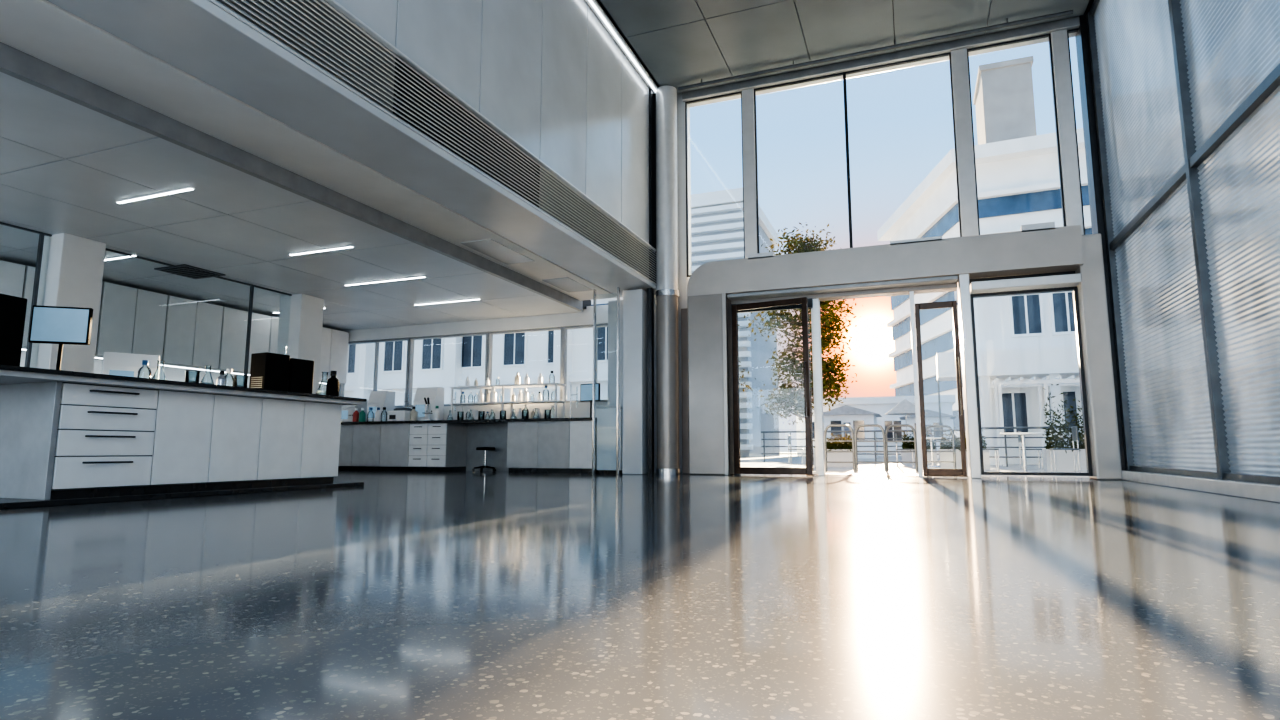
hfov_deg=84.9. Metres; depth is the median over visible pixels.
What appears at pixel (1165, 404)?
window
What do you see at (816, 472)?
door
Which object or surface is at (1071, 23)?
beam
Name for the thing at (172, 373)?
wall
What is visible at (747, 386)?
tree
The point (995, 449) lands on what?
chair
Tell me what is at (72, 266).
pillar
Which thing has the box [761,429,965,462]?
railing
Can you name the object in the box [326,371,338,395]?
bottle
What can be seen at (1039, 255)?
entrance portal
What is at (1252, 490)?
baseboard
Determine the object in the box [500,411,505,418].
beaker
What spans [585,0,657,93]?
strip light
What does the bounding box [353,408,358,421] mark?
bottle
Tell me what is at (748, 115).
post
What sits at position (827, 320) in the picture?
tree
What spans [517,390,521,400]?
bottle
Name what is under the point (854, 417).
building
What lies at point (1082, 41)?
post
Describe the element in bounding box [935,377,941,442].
lamp post
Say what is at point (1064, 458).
planter
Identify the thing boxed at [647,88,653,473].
trim
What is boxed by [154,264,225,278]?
ceiling vent
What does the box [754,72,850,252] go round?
window
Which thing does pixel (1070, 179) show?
post
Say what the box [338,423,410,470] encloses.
base cabinet
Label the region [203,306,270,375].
upper cabinet
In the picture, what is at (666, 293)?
column
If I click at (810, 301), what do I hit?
trim
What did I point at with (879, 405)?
building
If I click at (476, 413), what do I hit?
bottle
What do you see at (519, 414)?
bottle
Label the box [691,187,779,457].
building
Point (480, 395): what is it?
bottle
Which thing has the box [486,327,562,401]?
window
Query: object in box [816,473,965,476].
threshold
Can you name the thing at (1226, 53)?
window
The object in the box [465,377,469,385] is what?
bottle
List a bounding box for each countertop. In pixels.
[0,365,366,404]
[341,417,596,424]
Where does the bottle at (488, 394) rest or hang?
on the rack
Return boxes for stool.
[472,447,495,471]
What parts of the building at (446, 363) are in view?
pane, pane, pane, pane, pane, pane, pane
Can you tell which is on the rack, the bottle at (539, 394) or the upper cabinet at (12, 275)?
the bottle at (539, 394)
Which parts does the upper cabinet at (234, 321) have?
door, door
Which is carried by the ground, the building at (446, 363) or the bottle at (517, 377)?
the building at (446, 363)
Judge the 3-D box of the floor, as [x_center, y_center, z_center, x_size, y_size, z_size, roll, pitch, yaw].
[-2.714,1.107,4.846,14.150,0.200,15.650,-3,-8,21]
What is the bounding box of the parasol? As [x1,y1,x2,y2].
[885,399,927,437]
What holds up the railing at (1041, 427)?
on the ground
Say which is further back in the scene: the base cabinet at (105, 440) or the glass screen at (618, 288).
the glass screen at (618, 288)
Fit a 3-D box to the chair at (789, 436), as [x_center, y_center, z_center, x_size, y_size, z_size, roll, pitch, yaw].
[4.597,2.647,20.577,0.420,0.860,0.420,-3,-8,21]
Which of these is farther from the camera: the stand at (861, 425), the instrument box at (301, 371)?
the stand at (861, 425)
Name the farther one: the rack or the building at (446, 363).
the building at (446, 363)
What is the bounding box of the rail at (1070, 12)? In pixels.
[678,10,1072,90]
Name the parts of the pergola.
post, post, post, post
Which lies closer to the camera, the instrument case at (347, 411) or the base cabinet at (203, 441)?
the base cabinet at (203, 441)
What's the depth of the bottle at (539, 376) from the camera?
12.36 m
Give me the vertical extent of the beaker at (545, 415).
0.154 m
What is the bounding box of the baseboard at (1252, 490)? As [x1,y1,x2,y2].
[1121,470,1279,502]
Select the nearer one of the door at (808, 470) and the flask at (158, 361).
the flask at (158, 361)
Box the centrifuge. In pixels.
[387,407,417,420]
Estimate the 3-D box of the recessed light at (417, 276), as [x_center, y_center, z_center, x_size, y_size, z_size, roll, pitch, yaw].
[-3.757,-1.160,10.282,1.470,0.018,0.044,-3,-8,21]
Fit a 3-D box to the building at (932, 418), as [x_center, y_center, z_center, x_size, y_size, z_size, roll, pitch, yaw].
[15.720,4.063,38.208,2.800,2.550,3.400,-3,-8,21]
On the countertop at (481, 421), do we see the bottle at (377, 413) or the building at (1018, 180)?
the bottle at (377, 413)
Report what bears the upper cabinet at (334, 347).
attached to the wall at (172, 373)
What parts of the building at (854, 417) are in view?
door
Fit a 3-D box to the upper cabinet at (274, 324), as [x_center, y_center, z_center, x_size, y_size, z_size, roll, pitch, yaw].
[-6.718,-0.199,13.188,0.399,1.080,0.940,-3,-8,21]
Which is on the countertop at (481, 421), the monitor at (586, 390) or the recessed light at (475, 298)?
the monitor at (586, 390)
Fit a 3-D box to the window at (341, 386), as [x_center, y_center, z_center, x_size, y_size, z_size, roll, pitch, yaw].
[-5.424,0.290,14.322,1.750,1.400,0.120,-3,-8,21]
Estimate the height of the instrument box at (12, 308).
0.620 m
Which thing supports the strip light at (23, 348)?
attached to the upper cabinet at (28, 285)
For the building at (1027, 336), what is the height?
6.750 m
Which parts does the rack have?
post, post, post, post, post, post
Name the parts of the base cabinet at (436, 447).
drawer, drawer, drawer, drawer, drawer, drawer, drawer, drawer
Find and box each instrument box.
[0,293,26,365]
[249,352,289,390]
[288,358,313,393]
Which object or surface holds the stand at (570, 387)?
on the countertop at (481, 421)
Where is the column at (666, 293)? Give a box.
[655,85,679,474]
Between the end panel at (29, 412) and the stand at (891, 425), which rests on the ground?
the stand at (891, 425)
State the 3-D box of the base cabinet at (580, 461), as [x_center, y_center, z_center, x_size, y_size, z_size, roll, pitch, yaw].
[-0.811,1.465,11.779,0.446,0.860,0.770,-3,-8,21]
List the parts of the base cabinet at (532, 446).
door, door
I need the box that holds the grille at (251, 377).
[251,377,261,387]
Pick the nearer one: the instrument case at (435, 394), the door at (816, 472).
the door at (816, 472)
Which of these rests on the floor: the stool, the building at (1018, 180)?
the stool
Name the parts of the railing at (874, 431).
post, rail, rail, rail, rail, post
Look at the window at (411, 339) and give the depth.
13.90 m
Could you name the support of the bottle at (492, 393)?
on the rack
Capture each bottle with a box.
[137,360,151,378]
[216,371,226,385]
[225,369,233,385]
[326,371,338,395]
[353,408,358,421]
[359,408,365,421]
[375,407,380,420]
[381,407,386,420]
[410,406,416,420]
[433,406,439,419]
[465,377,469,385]
[474,410,477,419]
[478,389,483,401]
[487,391,490,401]
[490,387,495,401]
[514,372,519,383]
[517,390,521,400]
[517,408,521,418]
[522,388,527,400]
[524,374,528,383]
[537,392,540,400]
[538,373,541,382]
[542,385,548,400]
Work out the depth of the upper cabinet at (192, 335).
11.32 m
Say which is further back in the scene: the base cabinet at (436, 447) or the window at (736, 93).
the base cabinet at (436, 447)
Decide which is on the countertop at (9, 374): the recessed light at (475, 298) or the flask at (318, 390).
the flask at (318, 390)
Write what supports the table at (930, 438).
on the ground
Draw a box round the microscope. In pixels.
[420,397,432,420]
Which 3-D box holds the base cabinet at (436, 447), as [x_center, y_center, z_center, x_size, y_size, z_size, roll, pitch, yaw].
[-3.677,1.605,12.868,0.806,0.860,0.804,-3,-8,21]
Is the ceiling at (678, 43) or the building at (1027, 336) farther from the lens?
the building at (1027, 336)
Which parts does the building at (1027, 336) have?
canopy post, pane, pane, canopy post, pane, pane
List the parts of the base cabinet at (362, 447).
door, door, door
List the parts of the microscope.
arm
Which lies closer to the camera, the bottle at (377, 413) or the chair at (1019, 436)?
the bottle at (377, 413)
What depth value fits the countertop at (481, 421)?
12.30 m
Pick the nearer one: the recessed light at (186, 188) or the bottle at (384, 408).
the recessed light at (186, 188)
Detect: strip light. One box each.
[22,347,326,383]
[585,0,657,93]
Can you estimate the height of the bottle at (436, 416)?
0.273 m
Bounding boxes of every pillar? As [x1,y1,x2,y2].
[30,233,105,372]
[277,294,323,393]
[622,289,647,474]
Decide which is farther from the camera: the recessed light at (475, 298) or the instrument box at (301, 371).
the recessed light at (475, 298)
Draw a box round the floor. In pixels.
[0,470,1279,719]
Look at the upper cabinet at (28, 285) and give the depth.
9.23 m
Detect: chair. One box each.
[788,435,804,464]
[895,433,913,466]
[983,448,999,471]
[1018,431,1042,468]
[1049,426,1080,472]
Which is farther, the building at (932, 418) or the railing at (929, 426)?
the building at (932, 418)
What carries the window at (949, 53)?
attached to the entrance portal
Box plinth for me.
[0,482,363,509]
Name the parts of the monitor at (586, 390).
casing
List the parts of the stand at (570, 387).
rod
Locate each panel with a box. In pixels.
[0,381,62,499]
[466,423,508,470]
[681,308,688,473]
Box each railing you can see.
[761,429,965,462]
[964,426,1083,466]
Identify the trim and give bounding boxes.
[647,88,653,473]
[731,298,812,474]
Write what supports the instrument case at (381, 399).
on the countertop at (481, 421)
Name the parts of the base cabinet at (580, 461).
door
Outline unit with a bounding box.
[596,405,621,473]
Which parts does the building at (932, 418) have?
door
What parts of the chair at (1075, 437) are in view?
leg, leg, seat, leg, backrest, leg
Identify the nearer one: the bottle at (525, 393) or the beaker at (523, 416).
the beaker at (523, 416)
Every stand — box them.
[570,387,577,417]
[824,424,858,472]
[854,424,889,472]
[885,424,917,472]
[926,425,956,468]
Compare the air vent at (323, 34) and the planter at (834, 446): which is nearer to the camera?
the air vent at (323, 34)
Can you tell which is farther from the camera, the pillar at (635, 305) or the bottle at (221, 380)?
the pillar at (635, 305)
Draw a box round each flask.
[152,360,166,379]
[200,365,214,384]
[316,372,328,394]
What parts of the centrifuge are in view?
lid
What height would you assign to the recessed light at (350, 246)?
0.018 m
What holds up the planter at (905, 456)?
on the ground
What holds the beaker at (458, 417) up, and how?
on the countertop at (481, 421)
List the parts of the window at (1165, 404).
ribbed pane, ribbed pane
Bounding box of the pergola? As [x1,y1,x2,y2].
[990,375,1079,465]
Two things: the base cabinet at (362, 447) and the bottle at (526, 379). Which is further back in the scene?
the base cabinet at (362, 447)
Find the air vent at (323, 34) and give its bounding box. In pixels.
[208,0,655,284]
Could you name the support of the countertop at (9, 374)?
on the base cabinet at (203, 441)
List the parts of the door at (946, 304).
handle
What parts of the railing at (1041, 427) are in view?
post, rail, rail, rail, rail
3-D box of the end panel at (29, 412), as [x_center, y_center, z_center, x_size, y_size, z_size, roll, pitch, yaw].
[-4.794,0.593,5.160,1.495,0.820,0.038,-3,-8,21]
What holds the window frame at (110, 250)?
on the floor
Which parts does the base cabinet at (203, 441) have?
door, door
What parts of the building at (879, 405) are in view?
pane, pane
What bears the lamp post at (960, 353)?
on the ground
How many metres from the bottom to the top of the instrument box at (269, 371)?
0.410 m
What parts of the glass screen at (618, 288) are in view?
edge post, edge post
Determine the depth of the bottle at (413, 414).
12.89 m
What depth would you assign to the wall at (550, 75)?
8.45 m
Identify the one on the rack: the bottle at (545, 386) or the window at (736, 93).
the bottle at (545, 386)
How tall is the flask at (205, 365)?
0.222 m
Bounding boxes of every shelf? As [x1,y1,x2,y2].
[449,400,565,405]
[450,383,565,389]
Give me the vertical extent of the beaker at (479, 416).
0.154 m
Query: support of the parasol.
on the ground
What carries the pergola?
on the ground
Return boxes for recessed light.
[105,254,136,260]
[116,187,194,203]
[289,245,353,255]
[344,276,425,285]
[414,298,479,305]
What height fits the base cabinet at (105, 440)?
0.820 m
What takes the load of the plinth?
on the floor
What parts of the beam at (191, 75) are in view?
access panel, access panel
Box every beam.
[0,0,655,310]
[682,16,1079,107]
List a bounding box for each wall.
[20,350,326,390]
[335,0,655,282]
[345,305,607,419]
[608,93,690,473]
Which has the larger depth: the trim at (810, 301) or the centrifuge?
the centrifuge
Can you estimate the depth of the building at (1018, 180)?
71.99 m
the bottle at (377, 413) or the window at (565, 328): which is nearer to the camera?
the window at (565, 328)
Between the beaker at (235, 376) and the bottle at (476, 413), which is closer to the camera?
the beaker at (235, 376)
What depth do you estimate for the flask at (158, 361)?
6.37 m
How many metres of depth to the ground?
18.44 m
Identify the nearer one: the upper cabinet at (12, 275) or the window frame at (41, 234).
the window frame at (41, 234)
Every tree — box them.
[738,324,755,391]
[744,222,862,470]
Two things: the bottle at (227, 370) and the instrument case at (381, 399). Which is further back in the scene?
the instrument case at (381, 399)
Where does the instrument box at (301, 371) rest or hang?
on the countertop at (9, 374)
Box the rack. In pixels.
[449,383,565,417]
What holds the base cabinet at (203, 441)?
on the floor
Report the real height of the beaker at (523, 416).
0.154 m
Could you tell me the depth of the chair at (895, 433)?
17.97 m
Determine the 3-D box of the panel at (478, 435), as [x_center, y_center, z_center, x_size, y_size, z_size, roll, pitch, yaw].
[-2.617,1.590,12.754,1.250,0.860,0.050,-3,-8,21]
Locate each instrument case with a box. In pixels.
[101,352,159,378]
[341,399,367,421]
[366,391,394,421]
[413,387,444,420]
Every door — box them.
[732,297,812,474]
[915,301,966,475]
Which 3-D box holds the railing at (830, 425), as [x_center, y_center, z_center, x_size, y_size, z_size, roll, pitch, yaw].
[3.825,1.695,13.428,0.660,0.923,0.120,-4,-9,31]
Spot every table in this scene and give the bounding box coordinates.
[921,437,946,466]
[1000,432,1045,471]
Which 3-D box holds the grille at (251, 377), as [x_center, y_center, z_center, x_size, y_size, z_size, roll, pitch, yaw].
[-3.777,0.221,6.898,0.168,0.108,0.005,-4,-8,27]
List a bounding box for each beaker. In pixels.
[185,370,200,382]
[233,375,247,387]
[457,412,463,419]
[478,411,484,419]
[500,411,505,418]
[522,410,527,418]
[544,409,550,417]
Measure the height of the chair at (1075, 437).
0.860 m
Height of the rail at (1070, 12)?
0.120 m
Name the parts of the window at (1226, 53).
ribbed pane, ribbed pane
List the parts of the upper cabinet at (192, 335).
door, door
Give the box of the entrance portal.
[687,222,1121,479]
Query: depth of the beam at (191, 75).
5.59 m
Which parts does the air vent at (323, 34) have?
slat panel, slat panel, slat panel, slat panel, slat panel, slat panel, slat panel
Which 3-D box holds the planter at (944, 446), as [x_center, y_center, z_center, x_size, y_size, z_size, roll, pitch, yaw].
[7.220,1.974,15.647,1.047,0.936,0.867,-3,-8,21]
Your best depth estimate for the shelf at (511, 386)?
12.50 m
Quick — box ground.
[741,452,1088,477]
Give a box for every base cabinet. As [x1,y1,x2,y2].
[50,382,157,498]
[145,390,261,493]
[252,398,341,487]
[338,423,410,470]
[408,423,466,471]
[507,421,570,472]
[569,420,598,473]
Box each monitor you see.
[28,305,92,369]
[580,383,599,416]
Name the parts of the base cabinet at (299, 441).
door, door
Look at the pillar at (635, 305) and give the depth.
11.15 m
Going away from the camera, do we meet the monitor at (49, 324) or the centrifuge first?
the monitor at (49, 324)
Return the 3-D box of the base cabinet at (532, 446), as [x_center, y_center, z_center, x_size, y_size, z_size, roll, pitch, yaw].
[-1.575,1.503,12.074,1.186,0.860,0.770,-3,-8,21]
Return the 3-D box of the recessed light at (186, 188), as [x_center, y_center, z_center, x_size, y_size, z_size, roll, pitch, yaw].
[-4.738,-1.604,6.829,1.070,0.018,0.044,-3,-8,21]
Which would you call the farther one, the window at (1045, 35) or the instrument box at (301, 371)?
the window at (1045, 35)
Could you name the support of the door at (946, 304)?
attached to the entrance portal
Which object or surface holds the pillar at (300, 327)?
on the floor
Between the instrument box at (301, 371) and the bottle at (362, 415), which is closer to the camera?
the instrument box at (301, 371)
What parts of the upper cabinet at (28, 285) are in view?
door, door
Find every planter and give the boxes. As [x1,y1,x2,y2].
[813,433,852,467]
[901,430,936,464]
[938,427,989,469]
[1042,384,1086,471]
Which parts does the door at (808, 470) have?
handle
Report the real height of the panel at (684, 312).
2.700 m
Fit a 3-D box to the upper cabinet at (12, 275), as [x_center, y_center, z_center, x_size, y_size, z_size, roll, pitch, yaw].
[-8.443,-0.764,8.799,0.399,1.080,0.940,-3,-8,21]
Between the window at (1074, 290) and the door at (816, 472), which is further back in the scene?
the door at (816, 472)
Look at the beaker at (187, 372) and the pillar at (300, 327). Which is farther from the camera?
the pillar at (300, 327)
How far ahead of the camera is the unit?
11.25 m
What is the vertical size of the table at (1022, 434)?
0.750 m
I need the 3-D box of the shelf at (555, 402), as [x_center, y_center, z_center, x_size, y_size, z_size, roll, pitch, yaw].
[-2.398,0.774,12.578,2.200,0.025,0.370,-3,-8,21]
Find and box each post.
[742,88,757,257]
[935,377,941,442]
[951,48,978,236]
[954,353,964,431]
[1051,29,1083,234]
[1075,12,1125,469]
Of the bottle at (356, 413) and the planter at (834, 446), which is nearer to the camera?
the bottle at (356, 413)
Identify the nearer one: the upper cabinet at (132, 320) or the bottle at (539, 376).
the upper cabinet at (132, 320)
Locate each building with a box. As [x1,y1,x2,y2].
[344,297,622,405]
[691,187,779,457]
[794,395,954,455]
[823,405,881,458]
[877,128,1091,439]
[899,409,956,457]
[936,287,1083,464]
[973,56,1036,144]
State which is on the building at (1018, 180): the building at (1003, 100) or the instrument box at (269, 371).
the building at (1003, 100)
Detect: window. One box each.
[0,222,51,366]
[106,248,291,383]
[339,338,408,406]
[406,332,487,406]
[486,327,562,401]
[562,323,607,402]
[685,91,744,276]
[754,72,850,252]
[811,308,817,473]
[844,52,961,247]
[967,34,1065,234]
[970,286,1092,475]
[1067,28,1084,234]
[1086,0,1216,478]
[1168,0,1279,484]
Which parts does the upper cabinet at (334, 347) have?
door, door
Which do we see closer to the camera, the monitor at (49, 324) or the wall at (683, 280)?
the monitor at (49, 324)
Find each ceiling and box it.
[0,72,590,330]
[596,0,1093,94]
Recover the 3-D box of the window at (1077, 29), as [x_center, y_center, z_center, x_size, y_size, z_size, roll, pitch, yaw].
[6.235,-3.190,9.809,0.250,3.090,0.060,-3,-8,21]
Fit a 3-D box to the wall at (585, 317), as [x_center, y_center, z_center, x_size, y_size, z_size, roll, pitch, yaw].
[-2.978,0.609,13.319,7.200,2.950,0.200,-3,-8,21]
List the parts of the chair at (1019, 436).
backrest, leg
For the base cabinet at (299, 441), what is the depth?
6.83 m
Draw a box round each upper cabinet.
[0,260,25,297]
[22,265,102,354]
[95,281,167,362]
[162,295,222,369]
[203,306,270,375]
[269,316,278,353]
[319,327,348,383]
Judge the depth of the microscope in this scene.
12.85 m
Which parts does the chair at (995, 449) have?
seat, leg, leg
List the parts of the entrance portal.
slim post, slim post, post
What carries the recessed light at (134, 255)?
in the ceiling at (65, 164)
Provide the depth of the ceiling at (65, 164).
8.01 m
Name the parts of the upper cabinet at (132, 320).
door, door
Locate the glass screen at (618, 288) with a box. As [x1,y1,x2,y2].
[592,287,619,474]
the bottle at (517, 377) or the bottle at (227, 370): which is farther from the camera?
the bottle at (517, 377)
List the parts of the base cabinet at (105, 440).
drawer, drawer, drawer, handle, drawer, handle, handle, handle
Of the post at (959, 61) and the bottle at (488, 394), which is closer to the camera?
the post at (959, 61)
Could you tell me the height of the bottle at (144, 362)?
0.234 m

